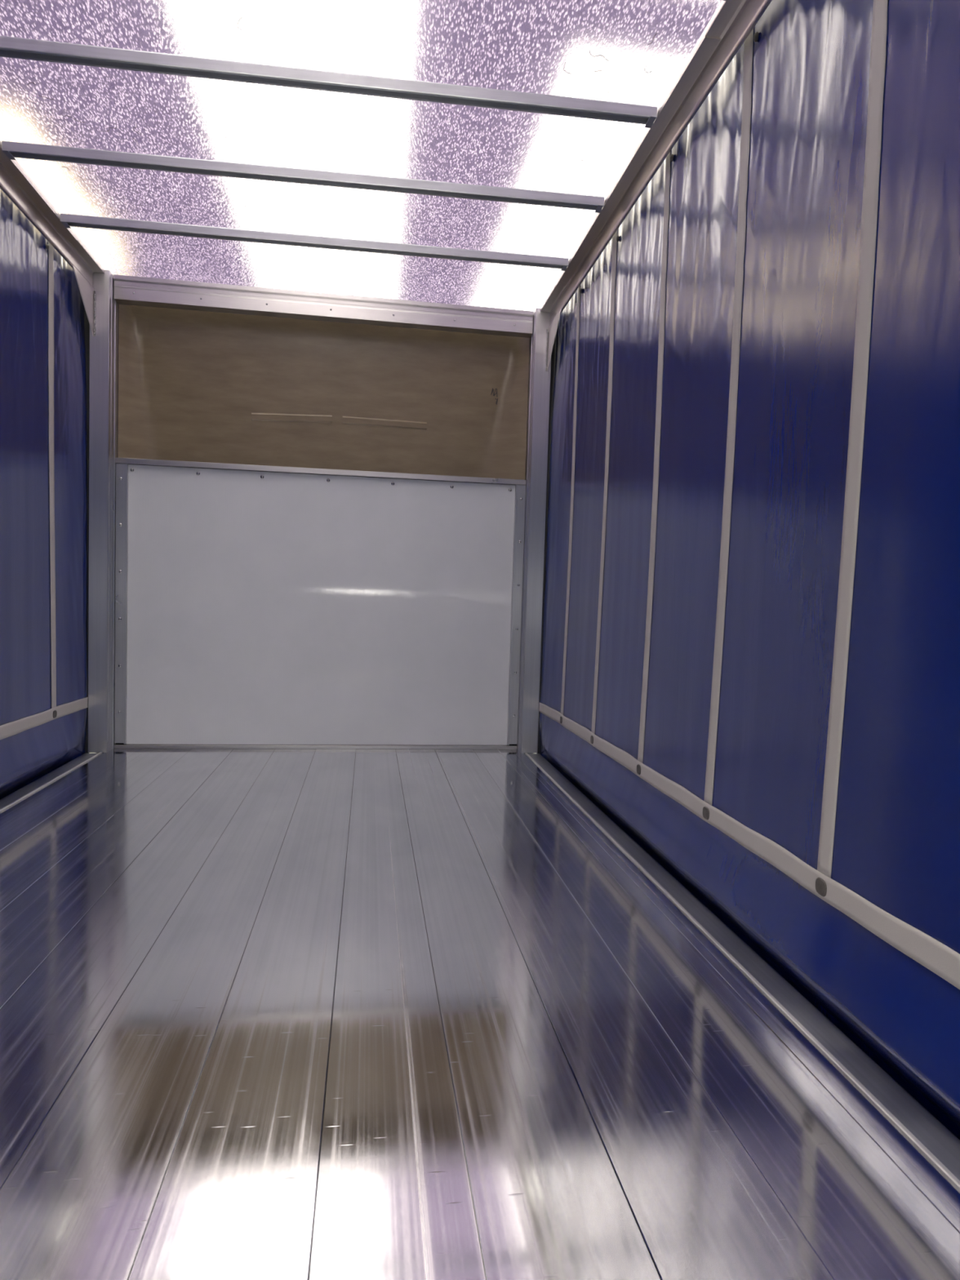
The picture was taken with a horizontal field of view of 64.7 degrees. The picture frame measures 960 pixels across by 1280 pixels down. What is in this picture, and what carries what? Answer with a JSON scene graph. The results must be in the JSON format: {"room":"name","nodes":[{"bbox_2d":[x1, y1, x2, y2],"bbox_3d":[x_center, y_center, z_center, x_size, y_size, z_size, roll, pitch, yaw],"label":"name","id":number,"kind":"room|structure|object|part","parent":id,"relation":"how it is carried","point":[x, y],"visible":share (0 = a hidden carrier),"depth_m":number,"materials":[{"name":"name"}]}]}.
{"room":"cargo space","nodes":[
{"label":"cargo space","id":0,"kind":"room"},
{"bbox_2d":[84,304,556,753],"bbox_3d":[-0.861,-0.629,4.290,2.600,2.550,0.202,1,3,-8],"label":"wall","id":1,"kind":"structure","parent":0,"point":[320,525],"depth_m":4.31,"materials":[{"name":"metal"}]},
{"bbox_3d":[-1.962,-0.193,4.143,0.061,1.527,0.014,1,3,-8],"label":"frame","id":2,"kind":"part","parent":1,"relation":"part of","materials":[{"name":"metal"}]},
{"bbox_3d":[-0.876,-0.164,4.320,2.170,1.534,0.016,1,3,-8],"label":"panel","id":3,"kind":"part","parent":1,"relation":"part of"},
{"bbox_3d":[-0.853,-0.947,4.280,2.262,0.029,0.064,1,3,-8],"label":"cap rail","id":4,"kind":"part","parent":1,"relation":"part of","materials":[{"name":"metal"}]},
{"bbox_2d":[113,274,533,337],"bbox_3d":[-0.819,-1.840,4.196,2.258,0.124,0.095,1,3,-8],"label":"header rail","id":5,"kind":"object","parent":1,"relation":"attached to","point":[128,290],"visible":1,"depth_m":4.16,"materials":[{"name":"metal"}]},
{"bbox_3d":[-0.845,-1.428,4.303,2.262,0.956,0.076,1,3,-8],"label":"panel","id":6,"kind":"part","parent":1,"relation":"part of","materials":[{"name":"brown wood"}]},
{"bbox_3d":[0.215,-0.143,4.463,0.061,1.527,0.014,1,3,-8],"label":"frame","id":7,"kind":"part","parent":1,"relation":"part of","materials":[{"name":"metal"}]},
{"bbox_2d":[0,0,721,311],"bbox_3d":[-0.529,-1.796,2.211,2.456,0.005,4.280,1,3,-8],"label":"ceiling","id":8,"kind":"structure","parent":0,"point":[628,51],"depth_m":2.69,"materials":[{"name":"grey plastic"}]},
{"bbox_2d":[0,140,104,286],"bbox_3d":[-1.692,-1.761,1.926,0.069,0.102,4.048,1,3,-8],"label":"rail","id":9,"kind":"object","parent":8,"relation":"attached to","point":[15,183],"visible":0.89,"depth_m":3.29,"materials":[{"name":"metal"}]},
{"bbox_3d":[-1.794,-1.833,2.697,0.048,0.003,1.750,1,3,-8],"label":"joint plate","id":10,"kind":"part","parent":9,"relation":"part of","materials":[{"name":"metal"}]},
{"bbox_2d":[0,188,88,799],"bbox_3d":[-1.790,-0.516,1.992,0.075,2.564,4.070,1,3,-8],"label":"curtain","id":11,"kind":"object","parent":9,"relation":"hanging from","point":[44,699],"visible":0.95,"depth_m":3.45,"materials":[{"name":"blue plastic"}]},
{"bbox_2d":[1,140,604,213],"bbox_3d":[-0.641,-1.816,2.980,2.306,0.039,0.061,1,3,-6],"label":"bow","id":12,"kind":"object","parent":8,"relation":"attached to","point":[11,149],"visible":1,"depth_m":2.96,"materials":[{"name":"metal"}]},
{"bbox_2d":[60,213,568,271],"bbox_3d":[-0.721,-1.847,3.526,2.306,0.039,0.060,1,3,-7],"label":"bow","id":13,"kind":"object","parent":8,"relation":"attached to","point":[68,220],"visible":1,"depth_m":3.51,"materials":[{"name":"metal"}]},
{"bbox_2d":[0,35,657,128],"bbox_3d":[-0.559,-1.784,2.412,2.306,0.039,0.061,1,3,-6],"label":"bow","id":14,"kind":"object","parent":8,"relation":"attached to","point":[10,46],"visible":1,"depth_m":2.41,"materials":[{"name":"metal"}]},
{"bbox_2d":[540,0,772,325],"bbox_3d":[0.665,-1.707,2.272,0.069,0.102,4.048,1,3,-8],"label":"rail","id":15,"kind":"object","parent":8,"relation":"attached to","point":[732,21],"visible":0.92,"depth_m":2.56,"materials":[{"name":"metal"}]},
{"bbox_3d":[0.544,-1.779,3.041,0.048,0.003,1.750,1,3,-8],"label":"joint plate","id":16,"kind":"part","parent":15,"relation":"part of","materials":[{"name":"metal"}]},
{"bbox_2d":[538,0,959,1139],"bbox_3d":[0.680,-0.459,2.356,0.074,2.564,4.070,1,3,-8],"label":"curtain","id":17,"kind":"object","parent":15,"relation":"hanging from","point":[750,661],"visible":0.95,"depth_m":1.84,"materials":[{"name":"blue plastic"}]},
{"bbox_2d":[0,748,959,1279],"bbox_3d":[-0.608,0.789,2.344,2.620,0.116,4.280,1,3,-8],"label":"floor","id":18,"kind":"structure","parent":0,"point":[265,1014],"depth_m":1.45,"materials":[{"name":"metal"}]},
{"bbox_3d":[-1.735,0.715,2.056,0.011,0.008,4.042,1,3,-8],"label":"edge trim","id":19,"kind":"part","parent":18,"relation":"part of","materials":[{"name":"metal"}]},
{"bbox_2d":[71,265,118,752],"bbox_3d":[-2.001,-0.655,3.921,0.097,2.530,0.428,1,3,-8],"label":"post","id":20,"kind":"object","parent":18,"relation":"on","point":[101,308],"visible":1,"depth_m":4.01,"materials":[{"name":"metal"}]},
{"bbox_3d":[-2.022,-0.663,4.063,0.097,2.530,0.141,1,3,-8],"label":"post","id":21,"kind":"part","parent":20,"relation":"part of","materials":[{"name":"metal"}]},
{"bbox_2d":[516,307,561,753],"bbox_3d":[0.336,-0.601,4.265,0.097,2.530,0.428,1,3,-8],"label":"post","id":22,"kind":"object","parent":18,"relation":"on","point":[543,336],"visible":1,"depth_m":4.35,"materials":[{"name":"metal"}]},
{"bbox_3d":[0.557,0.768,2.392,0.011,0.008,4.042,1,3,-8],"label":"edge trim","id":23,"kind":"part","parent":18,"relation":"part of","materials":[{"name":"metal"}]}
]}

